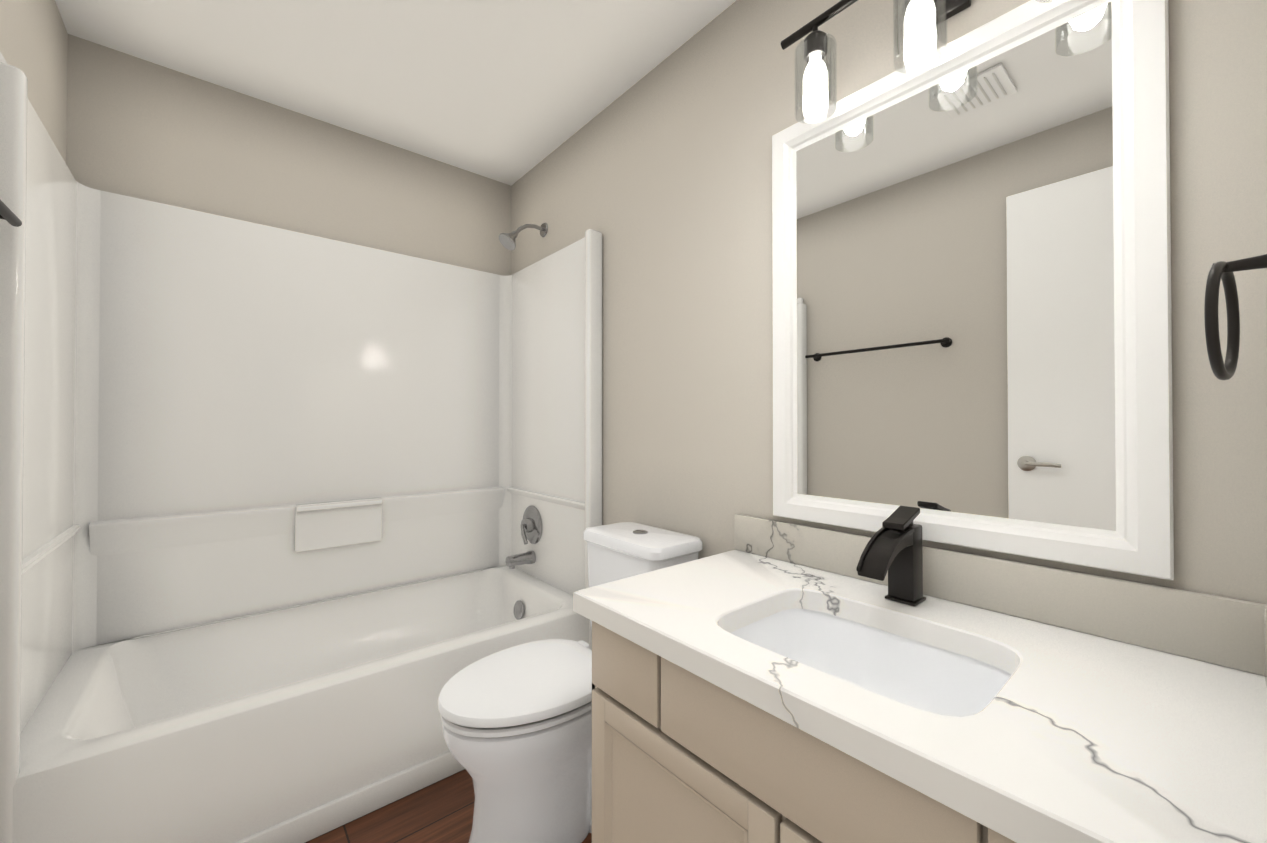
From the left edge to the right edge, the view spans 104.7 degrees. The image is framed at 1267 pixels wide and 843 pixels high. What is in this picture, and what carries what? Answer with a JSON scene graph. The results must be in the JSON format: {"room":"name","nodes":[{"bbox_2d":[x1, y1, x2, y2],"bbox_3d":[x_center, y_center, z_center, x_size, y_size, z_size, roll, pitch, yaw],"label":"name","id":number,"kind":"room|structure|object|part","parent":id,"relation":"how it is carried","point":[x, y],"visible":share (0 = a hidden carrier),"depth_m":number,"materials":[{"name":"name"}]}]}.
{"room":"bathroom","nodes":[
{"label":"bathroom","id":0,"kind":"room"},
{"bbox_2d":[0,0,67,162],"bbox_3d":[-0.774,-0.079,0.242,0.120,2.330,3.310,0,-1,-40],"label":"wall","id":1,"kind":"structure","parent":0,"point":[34,41],"depth_m":1.33,"materials":[{"name":"grey paint"}]},
{"bbox_2d":[0,200,21,226],"bbox_3d":[-0.996,-0.393,0.659,0.075,0.048,0.730,0,-1,-40],"label":"towel bar","id":2,"kind":"object","parent":1,"relation":"attached to","point":[8,215],"visible":0.9,"depth_m":0.92,"materials":[{"name":"black metal"}]},
{"bbox_2d":[66,34,510,275],"bbox_3d":[-1.255,-0.063,2.082,1.764,2.330,0.120,0,-1,-40],"label":"wall","id":3,"kind":"structure","parent":0,"point":[143,129],"depth_m":1.87,"materials":[{"name":"grey paint"}]},
{"bbox_2d":[55,0,735,185],"bbox_3d":[-0.185,-1.279,0.829,1.764,0.080,3.430,0,-1,-40],"label":"ceiling","id":4,"kind":"structure","parent":0,"point":[510,92],"depth_m":1.65,"materials":[{"name":"white paint"}]},
{"bbox_2d":[305,769,591,842],"bbox_3d":[-0.185,1.121,0.808,1.764,0.060,3.430,0,-1,-40],"label":"floor","id":5,"kind":"structure","parent":0,"point":[441,811],"depth_m":1.34,"materials":[{"name":"brown wood"}]},
{"bbox_2d":[0,52,601,842],"bbox_3d":[-0.953,0.176,1.723,1.518,1.845,0.809,0,-1,-40],"label":"shower","id":6,"kind":"object","parent":5,"relation":"on","point":[268,494],"depth_m":1.70,"materials":[{"name":"white plastic"}]},
{"bbox_3d":[-0.517,0.526,2.230,0.128,0.271,0.176,0,-1,-40],"label":"shower trim","id":7,"kind":"part","parent":6,"relation":"part of","materials":[{"name":"silver metal"}]},
{"bbox_2d":[438,522,702,842],"bbox_3d":[-0.171,0.722,1.394,0.744,0.749,0.376,0,-1,-40],"label":"toilet","id":8,"kind":"object","parent":5,"relation":"on","point":[517,726],"visible":0.67,"depth_m":1.21,"materials":[{"name":"white ceramic"}]},
{"bbox_2d":[573,514,1266,842],"bbox_3d":[0.395,0.676,0.864,0.566,0.830,0.951,0,-1,-40],"label":"bathroom vanity","id":9,"kind":"object","parent":5,"relation":"on","point":[770,681],"visible":0.98,"depth_m":0.74,"materials":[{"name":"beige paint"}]},
{"bbox_2d":[856,506,925,605],"bbox_3d":[0.503,0.268,0.952,0.187,0.185,0.058,0,-1,-40],"label":"faucet","id":10,"kind":"object","parent":9,"relation":"on","point":[893,547],"visible":1,"depth_m":0.96,"materials":[{"name":"black metal"}]},
{"bbox_2d":[511,0,1266,602],"bbox_3d":[0.481,-0.070,1.304,0.120,2.330,3.310,0,-1,-40],"label":"wall","id":11,"kind":"structure","parent":0,"point":[659,176],"depth_m":1.40,"materials":[{"name":"grey paint"}]},
{"bbox_2d":[499,223,547,250],"bbox_3d":[-0.499,-0.843,2.204,0.218,0.163,0.086,0,-1,-40],"label":"shower head","id":12,"kind":"object","parent":11,"relation":"attached to","point":[508,241],"visible":1,"depth_m":2.17},
{"bbox_2d":[781,0,857,123],"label":"sconce","id":13,"kind":"object","parent":11,"relation":"attached to","point":[814,79],"depth_m":1.11,"materials":[{"name":"glass"}]},
{"bbox_2d":[893,0,970,72],"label":"sconce","id":14,"kind":"object","parent":11,"relation":"attached to","point":[922,19],"depth_m":0.95,"materials":[{"name":"glass"}]},
{"bbox_2d":[772,0,1173,579],"bbox_3d":[0.609,-0.260,1.038,0.026,1.015,0.715,0,-1,-40],"label":"framed mirror","id":15,"kind":"object","parent":11,"relation":"attached to","point":[971,272],"visible":0.9,"depth_m":0.94,"materials":[{"name":"white paint"}]},
{"bbox_3d":[0.380,-0.080,0.151,1.524,2.330,0.120,0,-1,-40],"label":"wall","id":16,"kind":"structure","parent":0,"visible":0},
{"bbox_2d":[1204,254,1266,379],"bbox_3d":[0.765,-0.137,0.607,0.150,0.170,0.074,0,-1,-40],"label":"towel ring","id":17,"kind":"object","parent":16,"relation":"attached to","point":[1218,272],"visible":1,"depth_m":0.60,"materials":[{"name":"black metal"}]}
]}

